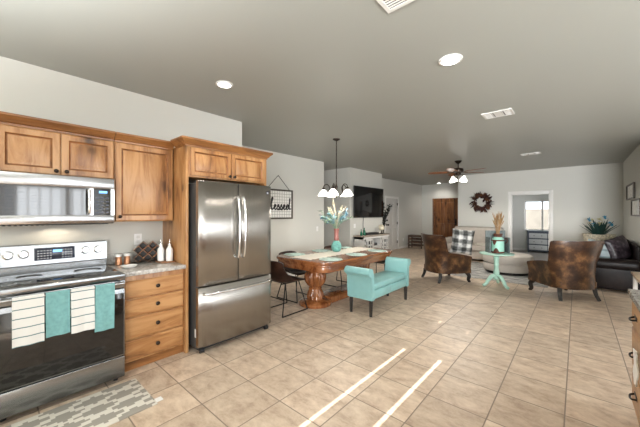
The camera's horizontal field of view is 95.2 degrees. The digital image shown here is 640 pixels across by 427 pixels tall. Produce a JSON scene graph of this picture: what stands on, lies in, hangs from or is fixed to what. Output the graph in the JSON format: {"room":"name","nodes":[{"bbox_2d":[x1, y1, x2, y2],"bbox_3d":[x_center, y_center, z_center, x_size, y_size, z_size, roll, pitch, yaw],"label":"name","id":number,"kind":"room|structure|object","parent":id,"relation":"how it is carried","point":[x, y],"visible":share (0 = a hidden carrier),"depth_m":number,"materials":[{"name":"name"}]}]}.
{"room":"kitchen","nodes":[
{"label":"kitchen","id":0,"kind":"room"},
{"bbox_2d":[0,56,241,253],"bbox_3d":[-2.655,0.060,2.523,0.120,2.740,4.520,0,0,41],"label":"wall","id":1,"kind":"structure","parent":0,"point":[26,89],"depth_m":2.91,"materials":[{"name":"grey paint"}]},
{"bbox_2d":[0,111,115,178],"bbox_3d":[-2.296,-0.543,2.566,0.357,0.447,0.758,0,0,41],"label":"upper cabinet","id":2,"kind":"object","parent":1,"relation":"attached to","point":[28,144],"visible":0.94,"depth_m":2.43,"materials":[{"name":"brown wood"}]},
{"bbox_2d":[0,171,113,225],"bbox_3d":[-2.274,-0.109,2.525,0.443,0.414,0.754,0,0,41],"label":"microwave","id":3,"kind":"object","parent":2,"relation":"attached to","point":[26,199],"visible":1,"depth_m":2.38,"materials":[{"name":"silver metal"}]},
{"bbox_2d":[134,234,141,244],"bbox_3d":[-1.986,0.280,3.186,0.008,0.118,0.075,0,0,41],"label":"wall outlet","id":4,"kind":"object","parent":1,"relation":"attached to","point":[137,237],"visible":0.92,"depth_m":3.18,"materials":[{"name":"white plastic"}]},
{"bbox_2d":[114,132,173,221],"bbox_3d":[-1.867,-0.344,3.054,0.357,0.845,0.534,0,0,41],"label":"upper cabinet","id":5,"kind":"object","parent":1,"relation":"attached to","point":[143,166],"visible":0.88,"depth_m":2.94,"materials":[{"name":"brown wood"}]},
{"bbox_2d":[242,145,381,273],"bbox_3d":[-0.254,0.060,7.544,0.690,2.740,6.190,0,0,41],"label":"wall","id":6,"kind":"structure","parent":0,"point":[304,176],"depth_m":7.02,"materials":[{"name":"grey paint"}]},
{"bbox_2d":[269,175,292,218],"bbox_3d":[-0.889,-0.353,6.271,0.035,0.945,0.820,0,0,41],"label":"framed sign","id":7,"kind":"object","parent":6,"relation":"attached to","point":[281,200],"visible":0.7,"depth_m":6.34,"materials":[{"name":"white wood"}]},
{"bbox_2d":[354,185,382,230],"bbox_3d":[1.498,-0.099,8.946,0.086,1.403,1.650,0,0,41],"label":"television","id":8,"kind":"object","parent":6,"relation":"attached to","point":[368,201],"visible":0.88,"depth_m":8.81,"materials":[{"name":"black plastic"}]},
{"bbox_2d":[0,246,638,426],"bbox_3d":[2.320,1.474,5.572,10.520,0.112,15.670,0,0,41],"label":"floor","id":9,"kind":"structure","parent":0,"point":[457,352],"depth_m":2.75,"materials":[{"name":"tile"}]},
{"bbox_2d":[0,240,125,421],"bbox_3d":[-2.142,0.849,2.412,0.748,1.162,0.758,0,0,41],"label":"range","id":10,"kind":"object","parent":9,"relation":"on","point":[57,367],"visible":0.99,"depth_m":2.27,"materials":[{"name":"silver metal"}]},
{"bbox_2d":[12,293,44,348],"bbox_3d":[-2.008,0.733,2.011,0.051,0.334,0.159,0,0,41],"label":"towel","id":11,"kind":"object","parent":10,"relation":"hanging from","point":[27,311],"visible":1,"depth_m":2.00,"materials":[{"name":"white fabric"}]},
{"bbox_2d":[45,289,69,337],"bbox_3d":[-1.907,0.723,2.125,0.051,0.314,0.133,0,0,41],"label":"towel","id":12,"kind":"object","parent":10,"relation":"hanging from","point":[57,303],"visible":1,"depth_m":2.11,"materials":[{"name":"teal fabric"}]},
{"bbox_2d":[0,265,122,288],"bbox_3d":[-2.147,0.523,2.416,0.585,0.022,0.758,0,0,41],"label":"cooktop","id":13,"kind":"object","parent":10,"relation":"in","point":[53,275],"depth_m":2.41,"materials":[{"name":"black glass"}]},
{"bbox_2d":[70,286,94,333],"bbox_3d":[-1.813,0.730,2.232,0.051,0.328,0.140,0,0,41],"label":"towel","id":14,"kind":"object","parent":10,"relation":"hanging from","point":[82,300],"visible":1,"depth_m":2.22,"materials":[{"name":"white fabric"}]},
{"bbox_2d":[95,283,114,331],"bbox_3d":[-1.722,0.747,2.335,0.051,0.361,0.134,0,0,41],"label":"towel","id":15,"kind":"object","parent":10,"relation":"hanging from","point":[104,293],"visible":0.99,"depth_m":2.32,"materials":[{"name":"teal fabric"}]},
{"bbox_2d":[6,378,162,426],"bbox_3d":[-1.715,1.424,2.002,0.500,0.010,1.040,0,0,41],"label":"kitchen mat","id":16,"kind":"object","parent":9,"relation":"on","point":[107,407],"visible":1,"depth_m":2.11,"materials":[{"name":"white fabric"}]},
{"bbox_2d":[124,269,183,371],"bbox_3d":[-1.770,0.996,2.963,0.622,0.868,0.546,0,0,41],"label":"base cabinet","id":17,"kind":"object","parent":9,"relation":"on","point":[154,302],"visible":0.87,"depth_m":2.77,"materials":[{"name":"brown wood"}]},
{"bbox_2d":[106,252,185,276],"bbox_3d":[-1.774,0.487,2.966,0.612,0.145,0.551,0,0,41],"label":"countertop","id":18,"kind":"structure","parent":17,"relation":"on","point":[143,267],"depth_m":2.92,"materials":[{"name":"stone"}]},
{"bbox_2d":[115,254,121,265],"bbox_3d":[-2.026,0.462,2.935,0.058,0.114,0.058,0,0,41],"label":"shaker","id":19,"kind":"object","parent":18,"relation":"on","point":[118,257],"visible":0.99,"depth_m":2.91,"materials":[{"name":"orange metal"}]},
{"bbox_2d":[124,253,129,264],"bbox_3d":[-1.976,0.462,2.992,0.058,0.114,0.058,0,0,41],"label":"shaker","id":20,"kind":"object","parent":18,"relation":"on","point":[126,255],"visible":0.96,"depth_m":2.97,"materials":[{"name":"orange metal"}]},
{"bbox_2d":[120,264,137,268],"bbox_3d":[-1.817,0.506,2.779,0.140,0.026,0.140,0,0,41],"label":"spoon rest","id":21,"kind":"object","parent":18,"relation":"on","point":[126,266],"visible":1,"depth_m":2.79,"materials":[{"name":"white ceramic"}]},
{"bbox_2d":[133,240,158,261],"bbox_3d":[-1.859,0.407,3.154,0.263,0.219,0.102,0,0,-31],"label":"wine rack","id":22,"kind":"object","parent":18,"relation":"on","point":[143,250],"visible":0.89,"depth_m":3.16,"materials":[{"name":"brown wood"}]},
{"bbox_2d":[155,260,174,263],"bbox_3d":[-1.657,0.513,3.128,0.180,0.011,0.137,0,0,41],"label":"tray","id":23,"kind":"object","parent":18,"relation":"on","point":[164,261],"visible":0.73,"depth_m":3.09,"materials":[{"name":"brown wood"}]},
{"bbox_2d":[157,243,164,260],"bbox_3d":[-1.704,0.392,3.127,0.068,0.230,0.067,0,0,41],"label":"oil bottle","id":24,"kind":"object","parent":23,"relation":"on","point":[160,252],"visible":1,"depth_m":3.10,"materials":[{"name":"white ceramic"}]},
{"bbox_2d":[166,239,172,260],"bbox_3d":[-1.611,0.392,3.126,0.068,0.230,0.067,0,0,41],"label":"oil bottle","id":25,"kind":"object","parent":23,"relation":"on","point":[169,250],"visible":1,"depth_m":3.10,"materials":[{"name":"white ceramic"}]},
{"bbox_2d":[163,135,272,352],"bbox_3d":[-1.232,0.327,3.547,0.657,2.207,1.154,0,0,41],"label":"tall cabinet","id":26,"kind":"object","parent":9,"relation":"on","point":[194,159],"visible":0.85,"depth_m":3.14,"materials":[{"name":"brown wood"}]},
{"bbox_2d":[189,180,270,353],"bbox_3d":[-1.145,0.545,3.481,0.820,1.770,0.923,0,0,41],"label":"refrigerator","id":27,"kind":"object","parent":9,"relation":"on","point":[230,223],"visible":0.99,"depth_m":3.15,"materials":[{"name":"grey metal"}]},
{"bbox_2d":[269,261,307,317],"bbox_3d":[-0.531,1.047,4.316,0.491,0.764,0.540,0,0,41],"label":"dining chair","id":28,"kind":"object","parent":9,"relation":"on","point":[278,273],"visible":0.78,"depth_m":4.10,"materials":[{"name":"leather"}]},
{"bbox_2d":[277,251,306,302],"bbox_3d":[-0.411,1.047,4.984,0.540,0.764,0.491,0,0,41],"label":"dining chair","id":29,"kind":"object","parent":9,"relation":"on","point":[295,272],"visible":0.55,"depth_m":4.96,"materials":[{"name":"black metal"}]},
{"bbox_2d":[276,246,391,308],"bbox_3d":[0.319,1.052,5.048,1.130,0.755,2.040,0,0,41],"label":"dining table","id":30,"kind":"object","parent":9,"relation":"on","point":[316,270],"visible":0.76,"depth_m":4.50,"materials":[{"name":"brown wood"}]},
{"bbox_2d":[284,253,304,255],"bbox_3d":[-0.420,0.671,4.806,0.350,0.006,0.350,0,0,41],"label":"placemat","id":31,"kind":"object","parent":30,"relation":"on","point":[286,254],"visible":0.99,"depth_m":4.76,"materials":[{"name":"fabric"}]},
{"bbox_2d":[312,249,330,251],"bbox_3d":[0.023,0.671,5.308,0.350,0.006,0.350,0,0,41],"label":"placemat","id":32,"kind":"object","parent":30,"relation":"on","point":[315,250],"visible":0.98,"depth_m":5.28,"materials":[{"name":"fabric"}]},
{"bbox_2d":[319,257,342,260],"bbox_3d":[0.158,0.671,4.297,0.350,0.006,0.350,0,0,41],"label":"placemat","id":33,"kind":"object","parent":30,"relation":"on","point":[324,258],"visible":1,"depth_m":4.25,"materials":[{"name":"fabric"}]},
{"bbox_2d":[293,247,376,259],"bbox_3d":[0.308,0.672,5.057,0.456,0.002,1.840,0,0,41],"label":"table runner","id":34,"kind":"object","parent":30,"relation":"on","point":[354,249],"visible":0.95,"depth_m":4.90,"materials":[{"name":"beige fabric"}]},
{"bbox_2d":[331,228,341,251],"bbox_3d":[0.289,0.468,5.141,0.181,0.405,0.178,0,0,41],"label":"vase","id":35,"kind":"object","parent":34,"relation":"on","point":[336,246],"visible":0.98,"depth_m":5.10,"materials":[{"name":"teal ceramic"}]},
{"bbox_2d":[320,196,352,228],"bbox_3d":[0.257,-0.002,5.139,0.602,0.674,0.616,0,0,-5],"label":"flower arrangement","id":36,"kind":"object","parent":35,"relation":"in","point":[333,220],"visible":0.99,"depth_m":5.14,"materials":[{"name":"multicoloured plant"}]},
{"bbox_2d":[346,253,366,255],"bbox_3d":[0.601,0.671,4.800,0.350,0.006,0.350,0,0,41],"label":"placemat","id":37,"kind":"object","parent":30,"relation":"on","point":[350,254],"visible":1,"depth_m":4.76,"materials":[{"name":"fabric"}]},
{"bbox_2d":[368,249,386,251],"bbox_3d":[1.037,0.671,5.295,0.350,0.006,0.350,0,0,41],"label":"placemat","id":38,"kind":"object","parent":30,"relation":"on","point":[372,250],"visible":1,"depth_m":5.28,"materials":[{"name":"fabric"}]},
{"bbox_2d":[323,245,345,286],"bbox_3d":[0.373,1.047,5.906,0.540,0.764,0.491,0,0,41],"label":"dining chair","id":39,"kind":"object","parent":9,"relation":"on","point":[329,246],"visible":0.14,"depth_m":5.92,"materials":[{"name":"black metal"}]},
{"bbox_2d":[353,233,389,248],"bbox_3d":[1.577,1.030,8.810,0.374,0.800,1.490,0,0,41],"label":"media console","id":40,"kind":"object","parent":9,"relation":"on","point":[382,240],"visible":0.61,"depth_m":8.51,"materials":[{"name":"white wood"}]},
{"bbox_2d":[366,232,378,234],"bbox_3d":[1.531,0.599,8.777,0.180,0.060,0.640,0,0,41],"label":"cable box","id":41,"kind":"object","parent":40,"relation":"on","point":[367,233],"visible":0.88,"depth_m":8.74,"materials":[{"name":"black plastic"}]},
{"bbox_2d":[379,224,383,233],"bbox_3d":[1.925,0.486,9.150,0.180,0.285,0.180,0,0,41],"label":"table lamp","id":42,"kind":"object","parent":40,"relation":"on","point":[381,227],"visible":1,"depth_m":9.09,"materials":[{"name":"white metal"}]},
{"bbox_2d":[382,203,391,232],"bbox_3d":[2.312,0.515,10.147,0.353,1.830,0.751,0,0,34],"label":"plant","id":43,"kind":"object","parent":40,"relation":"on","point":[388,210],"visible":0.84,"depth_m":10.01,"materials":[{"name":"black plant"}]},
{"bbox_2d":[369,260,384,272],"bbox_3d":[1.235,1.170,5.974,0.500,0.520,0.442,0,0,41],"label":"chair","id":44,"kind":"object","parent":9,"relation":"on","point":[382,261],"visible":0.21,"depth_m":5.76,"materials":[{"name":"metal"}]},
{"bbox_2d":[344,256,410,316],"bbox_3d":[0.939,1.093,4.556,0.410,0.674,1.328,0,0,41],"label":"upholstered bench","id":45,"kind":"object","parent":9,"relation":"on","point":[362,283],"visible":1,"depth_m":4.23,"materials":[{"name":"teal leather"}]},
{"bbox_2d":[374,270,405,288],"bbox_3d":[0.940,1.022,4.555,0.403,0.083,1.000,0,0,41],"label":"seat cushion","id":46,"kind":"object","parent":45,"relation":"on","point":[387,278],"depth_m":4.54,"materials":[{"name":"teal fabric"}]},
{"bbox_2d":[408,234,423,248],"bbox_3d":[4.010,1.160,12.124,0.580,0.540,0.352,0,0,41],"label":"stand","id":47,"kind":"object","parent":9,"relation":"on","point":[420,244],"visible":0.69,"depth_m":12.06,"materials":[{"name":"brown wood"}]},
{"bbox_2d":[421,233,471,283],"bbox_3d":[2.672,0.945,6.333,0.837,1.000,0.878,0,0,-12],"label":"leather armchair","id":48,"kind":"object","parent":9,"relation":"on","point":[438,260],"visible":1,"depth_m":6.03,"materials":[{"name":"brown leather"}]},
{"bbox_2d":[450,228,474,254],"bbox_3d":[3.070,0.610,6.303,0.491,0.577,0.242,0,0,15],"label":"throw pillow","id":49,"kind":"object","parent":48,"relation":"on","point":[462,240],"visible":1,"depth_m":6.22,"materials":[{"name":"fabric"}]},
{"bbox_2d":[445,226,503,259],"bbox_3d":[4.808,0.930,9.277,1.640,1.000,1.120,0,0,41],"label":"sofa","id":50,"kind":"object","parent":9,"relation":"on","point":[479,235],"visible":0.34,"depth_m":9.21,"materials":[{"name":"fabric"}]},
{"bbox_2d":[472,244,484,251],"bbox_3d":[5.021,1.034,8.823,0.680,0.188,0.720,0,0,41],"label":"seat cushion","id":51,"kind":"object","parent":50,"relation":"on","point":[475,248],"depth_m":8.66,"materials":[{"name":"beige fabric"}]},
{"bbox_2d":[428,261,547,287],"bbox_3d":[4.277,1.425,7.259,2.330,0.009,2.350,0,0,41],"label":"area rug","id":52,"kind":"object","parent":9,"relation":"on","point":[478,271],"visible":0.44,"depth_m":6.58,"materials":[{"name":"white fabric"}]},
{"bbox_2d":[483,252,533,275],"bbox_3d":[4.544,1.187,7.085,1.038,0.462,1.038,0,0,41],"label":"ottoman","id":53,"kind":"object","parent":52,"relation":"on","point":[516,265],"visible":0.64,"depth_m":6.66,"materials":[{"name":"beige fabric"}]},
{"bbox_2d":[483,252,533,265],"bbox_3d":[4.544,1.067,7.085,1.038,0.221,1.038,0,0,41],"label":"cushion","id":54,"kind":"object","parent":53,"relation":"on","point":[519,259],"depth_m":6.67,"materials":[{"name":"fabric"}]},
{"bbox_2d":[479,251,514,289],"bbox_3d":[3.467,1.101,5.741,0.600,0.652,0.600,0,0,41],"label":"pedestal table","id":55,"kind":"object","parent":9,"relation":"on","point":[495,275],"visible":0.96,"depth_m":5.70,"materials":[{"name":"green paint"}]},
{"bbox_2d":[485,230,509,252],"bbox_3d":[3.533,0.559,5.813,0.380,0.430,0.195,0,0,4],"label":"planter box","id":56,"kind":"object","parent":55,"relation":"on","point":[488,233],"visible":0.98,"depth_m":5.87,"materials":[{"name":"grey wood"}]},
{"bbox_2d":[491,233,507,253],"bbox_3d":[3.495,0.587,5.742,0.253,0.375,0.227,0,0,-10],"label":"milk can","id":57,"kind":"object","parent":55,"relation":"on","point":[497,242],"visible":0.91,"depth_m":5.66,"materials":[{"name":"green metal"}]},
{"bbox_2d":[492,212,503,233],"bbox_3d":[3.504,0.199,5.746,0.201,0.490,0.185,0,0,12],"label":"dried grass","id":58,"kind":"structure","parent":57,"relation":"on","point":[499,218],"depth_m":5.71,"materials":[{"name":"brown plant"}]},
{"bbox_2d":[527,230,548,251],"bbox_3d":[8.191,1.029,10.495,1.200,0.778,0.461,0,0,41],"label":"dresser","id":59,"kind":"object","parent":9,"relation":"on","point":[538,241],"visible":0.58,"depth_m":10.52,"materials":[{"name":"grey wood"}]},
{"bbox_2d":[527,240,604,300],"bbox_3d":[4.252,0.945,5.076,0.878,1.000,0.837,0,0,2],"label":"leather armchair","id":60,"kind":"object","parent":9,"relation":"on","point":[570,265],"visible":0.99,"depth_m":4.76,"materials":[{"name":"brown leather"}]},
{"bbox_2d":[595,236,639,290],"bbox_3d":[5.962,0.970,6.129,0.892,0.920,2.200,0,0,41],"label":"leather sofa","id":61,"kind":"object","parent":9,"relation":"on","point":[611,273],"visible":0.36,"depth_m":5.27,"materials":[{"name":"black leather"}]},
{"bbox_2d":[588,239,609,257],"bbox_3d":[5.514,0.725,5.751,0.460,0.447,0.163,0,0,0],"label":"throw pillow","id":62,"kind":"object","parent":61,"relation":"on","point":[604,254],"visible":0.3,"depth_m":5.69,"materials":[{"name":"fabric"}]},
{"bbox_2d":[604,235,631,258],"bbox_3d":[5.842,0.695,5.729,0.582,0.541,0.237,0,0,-11],"label":"throw pillow","id":63,"kind":"object","parent":61,"relation":"on","point":[618,247],"visible":0.83,"depth_m":5.64,"materials":[{"name":"fabric"}]},
{"bbox_2d":[628,301,639,426],"bbox_3d":[1.431,1.008,0.486,0.994,0.845,3.420,0,0,41],"label":"base cabinet","id":64,"kind":"object","parent":9,"relation":"on","point":[635,316],"visible":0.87,"depth_m":1.90,"materials":[{"name":"brown wood"}]},
{"bbox_2d":[628,289,639,311],"bbox_3d":[1.450,0.563,0.463,1.015,0.042,3.510,0,0,41],"label":"countertop","id":65,"kind":"structure","parent":64,"relation":"on","point":[634,294],"depth_m":1.93,"materials":[{"name":"stone"}]},
{"bbox_2d":[633,348,638,386],"bbox_3d":[1.926,0.945,1.782,0.014,0.202,0.132,0,0,41],"label":"hand towel","id":66,"kind":"object","parent":64,"relation":"hanging from","point":[635,357],"visible":1,"depth_m":1.76,"materials":[{"name":"white fabric"}]},
{"bbox_2d":[631,271,639,289],"bbox_3d":[4.404,1.130,3.717,0.540,0.600,0.800,0,0,41],"label":"end table","id":67,"kind":"object","parent":9,"relation":"on","point":[636,275],"visible":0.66,"depth_m":4.11,"materials":[{"name":"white wood"}]},
{"bbox_3d":[7.039,1.103,7.392,0.560,0.655,0.480,0,0,41],"label":"stand","id":68,"kind":"object","parent":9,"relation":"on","visible":0},
{"bbox_2d":[582,233,615,240],"bbox_3d":[6.994,0.644,7.326,0.620,0.260,0.620,0,0,41],"label":"basket","id":69,"kind":"object","parent":68,"relation":"on","point":[586,236],"visible":0.43,"depth_m":7.15,"materials":[{"name":"beige wicker"}]},
{"bbox_2d":[579,216,615,234],"bbox_3d":[6.973,0.321,7.281,0.702,0.544,0.679,0,0,-9],"label":"potted plant","id":70,"kind":"object","parent":69,"relation":"in","point":[598,229],"visible":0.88,"depth_m":7.25,"materials":[{"name":"teal plant"}]},
{"bbox_2d":[0,0,639,184],"bbox_3d":[2.468,-1.360,5.741,10.520,0.100,16.120,0,0,41],"label":"ceiling","id":71,"kind":"structure","parent":0,"point":[304,75],"depth_m":2.67,"materials":[{"name":"grey paint"}]},
{"bbox_2d":[216,80,232,87],"bbox_3d":[-0.968,-1.303,2.957,0.168,0.012,0.168,0,0,41],"label":"recessed light","id":72,"kind":"object","parent":71,"relation":"in","point":[223,84],"visible":1,"depth_m":2.94,"materials":[{"name":"white"}]},
{"bbox_2d":[318,138,352,197],"bbox_3d":[0.304,-0.792,5.136,0.626,1.035,0.634,0,0,41],"label":"chandelier","id":73,"kind":"object","parent":71,"relation":"hanging from","point":[333,192],"visible":1,"depth_m":5.08,"materials":[{"name":"white glass"}]},
{"bbox_2d":[376,0,414,13],"bbox_3d":[0.461,-1.305,1.659,0.340,0.010,0.340,0,0,41],"label":"ceiling vent","id":74,"kind":"object","parent":71,"relation":"in","point":[389,6],"visible":1,"depth_m":1.82,"materials":[{"name":"grey metal"}]},
{"bbox_2d":[438,54,462,65],"bbox_3d":[1.110,-1.303,2.487,0.190,0.012,0.190,0,0,41],"label":"recessed light","id":75,"kind":"object","parent":71,"relation":"in","point":[451,59],"visible":1,"depth_m":2.47,"materials":[{"name":"white"}]},
{"bbox_2d":[428,160,483,182],"bbox_3d":[3.400,-1.042,7.233,1.359,0.537,1.311,0,0,41],"label":"ceiling fan","id":76,"kind":"object","parent":71,"relation":"hanging from","point":[457,171],"visible":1,"depth_m":7.21,"materials":[{"name":"brown metal"}]},
{"bbox_2d":[481,108,514,119],"bbox_3d":[2.335,-1.305,3.833,0.340,0.010,0.260,0,0,41],"label":"ceiling vent","id":77,"kind":"object","parent":71,"relation":"in","point":[505,112],"visible":1,"depth_m":3.81,"materials":[{"name":"grey metal"}]},
{"bbox_2d":[520,152,541,155],"bbox_3d":[4.622,-1.305,6.402,0.360,0.010,0.200,0,0,41],"label":"ceiling vent","id":78,"kind":"object","parent":71,"relation":"in","point":[535,152],"visible":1,"depth_m":6.37,"materials":[{"name":"grey metal"}]},
{"bbox_2d":[324,170,330,246],"bbox_3d":[-0.255,0.060,9.336,1.680,2.740,0.120,0,0,41],"label":"wall","id":79,"kind":"structure","parent":0,"point":[327,173],"depth_m":8.83,"materials":[{"name":"grey paint"}]},
{"bbox_2d":[382,178,421,246],"bbox_3d":[3.133,0.060,11.823,0.120,2.740,4.710,0,0,41],"label":"wall","id":80,"kind":"structure","parent":0,"point":[409,194],"depth_m":12.32,"materials":[{"name":"grey paint"}]},
{"bbox_2d":[386,198,397,249],"bbox_3d":[2.808,0.417,11.330,0.145,2.015,0.960,0,0,41],"label":"door","id":81,"kind":"structure","parent":80,"relation":"in","point":[391,220],"depth_m":11.39,"materials":[{"name":"white paint"}]},
{"bbox_2d":[385,196,398,248],"bbox_3d":[2.791,0.380,11.345,0.040,2.100,1.120,0,0,41],"label":"trim","id":82,"kind":"structure","parent":80,"relation":"attached to","point":[394,197],"depth_m":11.71,"materials":[{"name":"white wood"}]},
{"bbox_2d":[422,183,457,243],"bbox_3d":[5.629,0.060,12.843,2.520,2.740,0.120,0,0,41],"label":"wall","id":83,"kind":"structure","parent":0,"point":[436,191],"depth_m":13.26,"materials":[{"name":"grey paint"}]},
{"bbox_2d":[433,198,457,236],"bbox_3d":[5.522,0.380,12.858,1.120,2.100,0.140,0,0,41],"label":"door","id":84,"kind":"structure","parent":83,"relation":"in","point":[445,210],"depth_m":12.87,"materials":[{"name":"brown wood"}]},
{"bbox_2d":[513,194,548,247],"bbox_3d":[8.466,0.060,10.679,4.600,2.740,0.120,0,0,41],"label":"wall","id":85,"kind":"structure","parent":0,"point":[519,234],"depth_m":11.25,"materials":[{"name":"grey paint"}]},
{"bbox_2d":[513,248,537,251],"bbox_3d":[8.429,1.374,10.622,4.580,0.088,0.015,0,0,41],"label":"baseboard","id":86,"kind":"structure","parent":85,"relation":"attached to","point":[523,249],"depth_m":11.22,"materials":[{"name":"white"}]},
{"bbox_2d":[524,200,548,230],"bbox_3d":[8.271,0.080,10.851,1.120,1.140,0.060,0,0,41],"label":"window","id":87,"kind":"structure","parent":85,"relation":"in","point":[536,212],"depth_m":10.97,"materials":[{"name":"white glass"}]},
{"bbox_2d":[458,163,622,240],"bbox_3d":[6.371,0.060,8.820,4.110,2.740,0.120,0,0,41],"label":"wall","id":88,"kind":"structure","parent":0,"point":[580,193],"depth_m":8.26,"materials":[{"name":"grey paint"}]},
{"bbox_2d":[469,192,493,211],"bbox_3d":[5.290,-0.376,9.563,0.769,0.737,0.192,0,0,41],"label":"wreath","id":89,"kind":"object","parent":88,"relation":"attached to","point":[485,196],"visible":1,"depth_m":9.55,"materials":[{"name":"brown plant"}]},
{"bbox_2d":[508,190,552,251],"bbox_3d":[6.345,0.375,8.829,1.110,2.110,0.140,0,0,41],"label":"trim","id":90,"kind":"structure","parent":88,"relation":"attached to","point":[550,192],"depth_m":8.89,"materials":[{"name":"white wood"}]},
{"bbox_2d":[623,144,639,245],"bbox_3d":[6.649,0.060,6.117,0.120,2.740,3.570,0,0,41],"label":"wall","id":91,"kind":"structure","parent":0,"point":[631,165],"depth_m":6.35,"materials":[{"name":"grey paint"}]},
{"bbox_2d":[626,182,634,199],"bbox_3d":[6.752,-0.472,6.353,0.033,0.335,1.140,0,0,41],"label":"picture frame","id":92,"kind":"object","parent":91,"relation":"attached to","point":[630,189],"visible":1,"depth_m":6.35,"materials":[{"name":"white paper"}]},
{"bbox_2d":[628,184,632,197],"bbox_3d":[6.760,-0.472,6.347,0.012,0.275,1.080,0,0,41],"label":"print","id":93,"kind":"object","parent":92,"relation":"attached to","point":[630,187],"depth_m":6.36,"materials":[{"name":"paper"}]},
{"bbox_2d":[631,198,639,216],"bbox_3d":[6.227,-0.115,5.756,0.033,0.340,1.170,0,0,41],"label":"picture frame","id":94,"kind":"object","parent":91,"relation":"attached to","point":[635,203],"visible":1,"depth_m":5.78,"materials":[{"name":"beige paper"}]},
{"bbox_2d":[632,200,638,214],"bbox_3d":[6.234,-0.115,5.750,0.012,0.280,1.110,0,0,41],"label":"print","id":95,"kind":"object","parent":94,"relation":"attached to","point":[635,203],"depth_m":5.82,"materials":[{"name":"paper"}]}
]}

